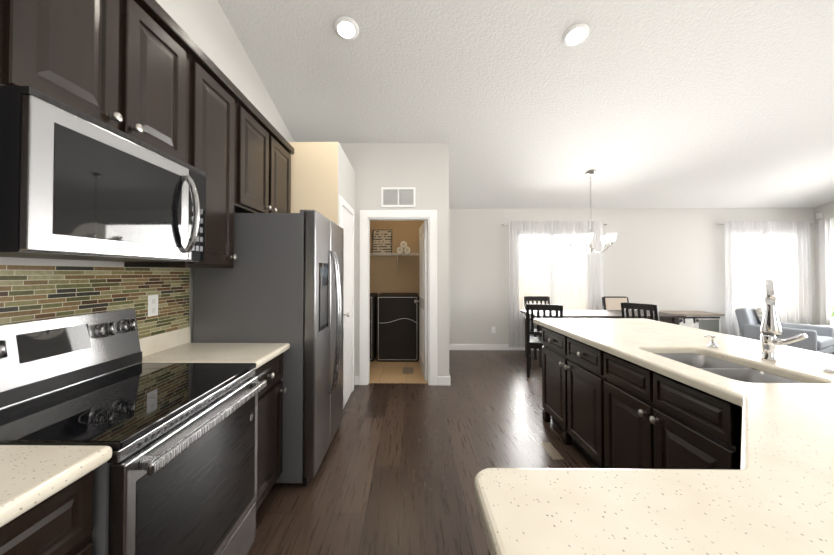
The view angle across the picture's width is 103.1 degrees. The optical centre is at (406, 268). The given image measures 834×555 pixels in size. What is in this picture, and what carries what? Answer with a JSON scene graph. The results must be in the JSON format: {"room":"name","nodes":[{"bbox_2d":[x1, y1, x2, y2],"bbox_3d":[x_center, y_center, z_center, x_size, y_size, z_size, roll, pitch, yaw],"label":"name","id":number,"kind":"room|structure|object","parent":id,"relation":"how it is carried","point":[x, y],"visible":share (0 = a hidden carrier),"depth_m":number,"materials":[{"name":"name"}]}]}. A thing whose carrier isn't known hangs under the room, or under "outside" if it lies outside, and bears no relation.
{"room":"kitchen","nodes":[
{"label":"kitchen","id":0,"kind":"room"},
{"bbox_2d":[0,0,294,342],"bbox_3d":[-1.478,-1.067,1.607,0.150,4.900,8.950,0,-1,1],"label":"wall","id":1,"kind":"structure","parent":0,"point":[205,26],"depth_m":2.40,"materials":[{"name":"grey paint"}]},
{"bbox_2d":[0,0,7,85],"bbox_3d":[-1.255,-0.587,0.369,0.326,1.125,1.014,0,-1,1],"label":"upper cabinet","id":2,"kind":"object","parent":1,"relation":"attached to","point":[3,3],"depth_m":0.91,"materials":[{"name":"brown wood"}]},
{"bbox_2d":[0,265,189,337],"bbox_3d":[-1.411,0.223,0.538,0.008,0.489,3.151,0,-1,1],"label":"backsplash","id":3,"kind":"structure","parent":1,"relation":"attached to","point":[31,292],"depth_m":1.48,"materials":[{"name":"tile"}]},
{"bbox_2d":[148,295,157,316],"bbox_3d":[-1.387,0.203,1.813,0.005,0.115,0.070,0,-1,1],"label":"outlet","id":4,"kind":"object","parent":3,"relation":"attached to","point":[152,305],"visible":1,"depth_m":1.80,"materials":[{"name":"white plastic"}]},
{"bbox_2d":[8,0,195,166],"bbox_3d":[-1.243,-0.810,1.265,0.326,0.653,0.768,0,-1,1],"label":"upper cabinet","id":5,"kind":"object","parent":1,"relation":"attached to","point":[150,72],"depth_m":1.23,"materials":[{"name":"brown wood"}]},
{"bbox_2d":[0,86,205,261],"bbox_3d":[-1.161,-0.258,1.256,0.465,0.442,0.756,0,-1,1],"label":"over-the-range microwave","id":6,"kind":"object","parent":5,"relation":"attached to","point":[75,184],"visible":1,"depth_m":1.04,"materials":[{"name":"silver metal"}]},
{"bbox_2d":[139,327,190,358],"bbox_3d":[-1.405,0.397,0.534,0.020,0.100,3.148,0,-1,1],"label":"backsplash","id":7,"kind":"structure","parent":1,"relation":"attached to","point":[149,345],"depth_m":1.88,"materials":[{"name":"beige stone"}]},
{"bbox_2d":[124,44,239,267],"bbox_3d":[-1.235,-0.565,1.871,0.326,1.125,0.446,0,-1,1],"label":"upper cabinet","id":8,"kind":"object","parent":1,"relation":"attached to","point":[217,98],"depth_m":1.87,"materials":[{"name":"brown wood"}]},
{"bbox_2d":[240,92,293,212],"bbox_3d":[-1.226,-0.756,2.582,0.326,0.723,0.966,0,-1,1],"label":"upper cabinet","id":9,"kind":"object","parent":1,"relation":"attached to","point":[265,156],"depth_m":2.44,"materials":[{"name":"brown wood"}]},
{"bbox_2d":[289,142,354,407],"bbox_3d":[-0.967,0.112,3.581,0.820,2.600,0.954,0,-1,1],"label":"wall","id":10,"kind":"structure","parent":0,"point":[323,178],"depth_m":3.12,"materials":[{"name":"grey paint"}]},
{"bbox_2d":[339,143,448,376],"bbox_3d":[-0.425,-0.121,4.118,1.890,3.080,0.126,0,-1,1],"label":"wall","id":11,"kind":"structure","parent":0,"point":[423,168],"depth_m":4.04,"materials":[{"name":"grey paint"}]},
{"bbox_2d":[359,210,436,385],"bbox_3d":[-0.100,0.353,4.096,0.944,2.132,0.145,0,-1,1],"label":"door frame","id":12,"kind":"structure","parent":11,"relation":"attached to","point":[368,216],"depth_m":4.03,"materials":[{"name":"white wood"}]},
{"bbox_2d":[381,187,415,206],"bbox_3d":[-0.101,-0.872,4.053,0.420,0.240,0.012,0,-1,1],"label":"air vent","id":13,"kind":"object","parent":11,"relation":"in","point":[398,196],"visible":1,"depth_m":4.05,"materials":[{"name":"white metal"}]},
{"bbox_2d":[370,253,427,265],"bbox_3d":[-0.466,-0.082,5.702,1.745,0.338,0.384,0,-1,1],"label":"wire shelf","id":14,"kind":"object","parent":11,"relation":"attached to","point":[397,254],"visible":0.54,"depth_m":5.51,"materials":[{"name":"white metal"}]},
{"bbox_2d":[372,230,391,252],"bbox_3d":[-0.427,-0.467,5.850,0.344,0.441,0.087,0,-1,1],"label":"sign","id":15,"kind":"object","parent":14,"relation":"on","point":[382,241],"visible":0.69,"depth_m":5.84,"materials":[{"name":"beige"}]},
{"bbox_2d":[397,241,409,252],"bbox_3d":[-0.049,-0.354,5.703,0.227,0.205,0.262,0,-1,1],"label":"towels","id":16,"kind":"object","parent":14,"relation":"on","point":[403,244],"visible":0.98,"depth_m":5.57,"materials":[{"name":"white fabric"}]},
{"bbox_2d":[414,221,427,380],"bbox_3d":[0.186,0.410,4.535,0.164,2.008,0.745,0,-1,1],"label":"laundry door","id":17,"kind":"structure","parent":11,"relation":"in","point":[423,353],"depth_m":4.29,"materials":[{"name":"white wood"}]},
{"bbox_2d":[446,374,450,384],"bbox_3d":[0.539,1.379,4.929,0.013,0.105,1.843,0,-1,1],"label":"baseboard","id":18,"kind":"structure","parent":11,"relation":"attached to","point":[448,379],"depth_m":4.01,"materials":[{"name":"white wood"}]},
{"bbox_2d":[369,357,427,382],"bbox_3d":[-0.473,1.430,4.988,1.770,0.004,1.790,0,-1,1],"label":"floor","id":19,"kind":"structure","parent":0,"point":[386,372],"depth_m":4.47,"materials":[{"name":"beige tile"}]},
{"bbox_2d":[370,293,377,361],"bbox_3d":[-0.827,0.929,5.417,0.670,1.020,0.716,0,-1,1],"label":"dryer","id":20,"kind":"object","parent":19,"relation":"on","point":[373,296],"visible":0.15,"depth_m":5.07,"materials":[{"name":"black metal"}]},
{"bbox_2d":[376,293,418,361],"bbox_3d":[-0.132,0.928,5.408,0.660,1.020,0.716,0,-1,1],"label":"washer","id":21,"kind":"object","parent":19,"relation":"on","point":[397,327],"visible":1,"depth_m":5.06,"materials":[{"name":"black metal"}]},
{"bbox_2d":[403,367,413,373],"bbox_3d":[0.022,1.420,4.597,0.150,0.004,0.300,0,-1,1],"label":"floor vent","id":22,"kind":"object","parent":19,"relation":"in","point":[408,370],"visible":1,"depth_m":4.59,"materials":[{"name":"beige metal"}]},
{"bbox_2d":[217,0,833,208],"bbox_3d":[2.851,-2.285,1.567,8.810,2.393,8.950,0,-1,1],"label":"ceiling","id":23,"kind":"structure","parent":0,"point":[516,104],"depth_m":3.27,"materials":[{"name":"white paint"}]},
{"bbox_2d":[334,16,358,39],"bbox_3d":[-0.480,-1.909,2.640,0.200,0.058,0.194,0,-1,1],"label":"ceiling light","id":24,"kind":"object","parent":23,"relation":"attached to","point":[346,28],"visible":1,"depth_m":2.62,"materials":[{"name":"white glass"}]},
{"bbox_2d":[562,23,588,45],"bbox_3d":[1.371,-1.891,2.685,0.200,0.058,0.194,0,-1,1],"label":"ceiling light","id":25,"kind":"object","parent":23,"relation":"attached to","point":[575,34],"visible":1,"depth_m":2.67,"materials":[{"name":"white glass"}]},
{"bbox_2d":[565,170,616,253],"bbox_3d":[2.616,-0.794,4.727,0.635,1.174,0.614,0,-1,1],"label":"chandelier","id":26,"kind":"object","parent":23,"relation":"hanging from","point":[605,240],"visible":1,"depth_m":4.70,"materials":[{"name":"silver metal"}]},
{"bbox_2d":[247,350,833,554],"bbox_3d":[2.851,1.431,1.513,8.910,0.100,9.050,0,-1,1],"label":"floor","id":27,"kind":"structure","parent":0,"point":[402,465],"depth_m":2.38,"materials":[{"name":"brown wood"}]},
{"bbox_2d":[0,475,93,554],"bbox_3d":[-1.107,0.925,0.388,0.620,0.880,0.930,0,-1,1],"label":"base cabinet","id":28,"kind":"object","parent":27,"relation":"on","point":[64,527],"depth_m":0.76,"materials":[{"name":"brown wood"}]},
{"bbox_2d":[0,445,111,534],"bbox_3d":[-1.094,0.458,-0.093,0.660,0.040,1.904,0,-1,1],"label":"countertop","id":29,"kind":"structure","parent":28,"relation":"on","point":[31,476],"depth_m":0.74,"materials":[{"name":"beige stone"}]},
{"bbox_2d":[0,309,266,554],"bbox_3d":[-1.034,0.785,1.239,0.719,1.185,0.759,0,-1,1],"label":"range","id":30,"kind":"object","parent":27,"relation":"on","point":[175,473],"visible":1,"depth_m":1.16,"materials":[{"name":"grey metal"}]},
{"bbox_2d":[193,210,343,485],"bbox_3d":[-0.930,0.511,2.557,0.857,1.772,0.900,0,-1,1],"label":"fridge","id":31,"kind":"object","parent":27,"relation":"on","point":[281,280],"visible":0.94,"depth_m":2.12,"materials":[{"name":"grey metal"}]},
{"bbox_2d":[254,351,286,511],"bbox_3d":[-1.088,0.947,1.857,0.620,0.880,0.470,0,-1,1],"label":"base cabinet","id":32,"kind":"object","parent":27,"relation":"on","point":[270,399],"depth_m":1.88,"materials":[{"name":"brown wood"}]},
{"bbox_2d":[142,343,289,370],"bbox_3d":[-1.068,0.487,1.866,0.660,0.040,0.474,0,-1,1],"label":"countertop","id":33,"kind":"structure","parent":32,"relation":"on","point":[261,354],"depth_m":1.81,"materials":[{"name":"beige stone"}]},
{"bbox_2d":[499,353,518,354],"bbox_3d":[1.715,1.437,5.579,0.310,0.007,0.110,0,-1,1],"label":"floor vent","id":34,"kind":"object","parent":27,"relation":"in","point":[508,354],"visible":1,"depth_m":5.53,"materials":[{"name":"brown metal"}]},
{"bbox_2d":[524,296,549,359],"bbox_3d":[2.228,0.957,5.439,0.440,0.964,0.490,0,-1,1],"label":"chair","id":35,"kind":"object","parent":27,"relation":"on","point":[527,299],"visible":0.31,"depth_m":5.66,"materials":[{"name":"black wood"}]},
{"bbox_2d":[526,304,562,377],"bbox_3d":[1.842,0.942,4.417,0.440,0.964,0.490,0,-1,23],"label":"chair","id":36,"kind":"object","parent":27,"relation":"on","point":[534,342],"visible":0.58,"depth_m":4.29,"materials":[{"name":"black wood"}]},
{"bbox_2d":[540,442,563,459],"bbox_3d":[1.110,1.394,2.532,0.080,0.004,0.240,0,-1,1],"label":"floor vent","id":37,"kind":"object","parent":27,"relation":"in","point":[553,452],"visible":1,"depth_m":2.52,"materials":[{"name":"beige metal"}]},
{"bbox_2d":[520,310,685,367],"bbox_3d":[2.903,1.056,5.054,2.100,0.755,0.760,0,-1,1],"label":"dining table","id":38,"kind":"object","parent":27,"relation":"on","point":[669,318],"visible":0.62,"depth_m":4.85,"materials":[{"name":"grey wood"}]},
{"bbox_2d":[602,296,629,309],"bbox_3d":[3.558,0.958,5.421,0.440,0.962,0.490,0,-1,1],"label":"chair","id":39,"kind":"object","parent":27,"relation":"on","point":[611,302],"visible":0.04,"depth_m":5.62,"materials":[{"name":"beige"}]},
{"bbox_2d":[621,302,659,320],"bbox_3d":[3.235,0.942,4.433,0.490,0.964,0.440,0,-1,-29],"label":"chair","id":40,"kind":"object","parent":27,"relation":"on","point":[639,307],"visible":0.23,"depth_m":4.32,"materials":[{"name":"black wood"}]},
{"bbox_2d":[474,318,833,554],"bbox_3d":[1.232,0.922,1.577,2.150,0.920,3.320,0,-1,1],"label":"kitchen island","id":41,"kind":"object","parent":27,"relation":"on","point":[686,440],"visible":1,"depth_m":0.95,"materials":[{"name":"stone"}]},
{"bbox_2d":[703,335,718,347],"bbox_3d":[1.806,0.431,1.967,0.080,0.073,0.048,0,-1,1],"label":"soap dispenser","id":42,"kind":"object","parent":41,"relation":"on","point":[713,341],"visible":1,"depth_m":1.96,"materials":[{"name":"silver metal"}]},
{"bbox_2d":[760,279,807,360],"bbox_3d":[1.807,0.257,1.633,0.197,0.411,0.170,0,-1,1],"label":"faucet","id":43,"kind":"object","parent":41,"relation":"on","point":[770,329],"visible":1,"depth_m":1.59,"materials":[{"name":"silver metal"}]},
{"bbox_2d":[821,368,833,372],"bbox_3d":[1.885,0.454,1.475,0.048,0.012,0.048,0,-1,1],"label":"switch","id":44,"kind":"object","parent":41,"relation":"on","point":[828,370],"visible":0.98,"depth_m":1.47,"materials":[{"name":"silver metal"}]},
{"bbox_2d":[659,311,724,332],"bbox_3d":[4.560,1.085,5.524,1.060,0.710,0.465,0,-1,1],"label":"sideboard","id":45,"kind":"object","parent":27,"relation":"on","point":[707,321],"visible":0.35,"depth_m":5.34,"materials":[{"name":"brown"}]},
{"bbox_2d":[735,306,833,353],"bbox_3d":[5.726,1.023,5.031,0.800,0.829,0.858,0,-1,-26],"label":"armchair","id":46,"kind":"object","parent":27,"relation":"on","point":[817,339],"visible":0.46,"depth_m":4.91,"materials":[{"name":"grey fabric"}]},
{"bbox_3d":[6.664,1.175,5.092,0.500,0.522,0.521,0,-1,1],"label":"side table","id":47,"kind":"object","parent":27,"relation":"on","visible":0},
{"bbox_2d":[827,305,833,326],"bbox_3d":[6.661,0.732,5.116,0.250,0.363,0.174,0,-1,1],"label":"plant","id":48,"kind":"object","parent":47,"relation":"on","point":[832,315],"visible":1,"depth_m":5.12,"materials":[{"name":"green plant"}]},
{"bbox_2d":[449,208,815,343],"bbox_3d":[2.985,0.046,5.933,8.660,2.800,0.150,0,-1,1],"label":"wall","id":49,"kind":"structure","parent":0,"point":[668,259],"depth_m":5.85,"materials":[{"name":"grey paint"}]},
{"bbox_2d":[449,344,538,349],"bbox_3d":[3.854,1.392,5.818,6.620,0.105,0.016,0,-1,1],"label":"baseboard","id":50,"kind":"structure","parent":49,"relation":"attached to","point":[451,346],"depth_m":5.85,"materials":[{"name":"white wood"}]},
{"bbox_2d":[814,201,833,324],"bbox_3d":[7.180,-1.070,1.417,0.150,4.900,8.800,0,-1,1],"label":"wall","id":51,"kind":"structure","parent":0,"point":[827,210],"depth_m":5.76,"materials":[{"name":"grey paint"}]},
{"bbox_2d":[816,213,822,218],"bbox_3d":[7.147,-0.907,5.726,0.030,0.100,0.080,0,-1,1],"label":"sensor","id":52,"kind":"object","parent":51,"relation":"attached to","point":[819,215],"visible":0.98,"depth_m":5.72,"materials":[{"name":"white plastic"}]},
{"bbox_3d":[2.609,-0.775,5.859,1.846,0.034,0.057,0,-1,1],"label":"curtain rod","id":53,"kind":"object","parent":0,"visible":0},
{"bbox_2d":[508,221,604,347],"bbox_3d":[2.608,0.274,5.784,1.670,2.200,0.083,0,-1,1],"label":"curtain","id":54,"kind":"object","parent":53,"relation":"hanging from","point":[545,258],"visible":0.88,"depth_m":5.79,"materials":[{"name":"white fabric"}]},
{"bbox_3d":[6.268,-0.776,5.811,1.646,0.034,0.057,0,-1,1],"label":"curtain rod","id":55,"kind":"object","parent":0,"visible":0},
{"bbox_2d":[724,220,811,336],"bbox_3d":[6.268,0.273,5.736,1.470,2.200,0.082,0,-1,1],"label":"curtain","id":56,"kind":"object","parent":55,"relation":"hanging from","point":[758,253],"visible":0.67,"depth_m":5.73,"materials":[{"name":"white fabric"}]},
{"bbox_3d":[7.109,-0.791,4.755,0.056,0.034,1.957,0,-1,1],"label":"curtain rod","id":57,"kind":"object","parent":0,"visible":0},
{"bbox_2d":[818,218,833,325],"bbox_3d":[7.049,0.259,4.740,0.082,2.200,1.780,0,-1,1],"label":"curtain","id":58,"kind":"object","parent":57,"relation":"hanging from","point":[826,261],"visible":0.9,"depth_m":5.56,"materials":[{"name":"white fabric"}]}
]}

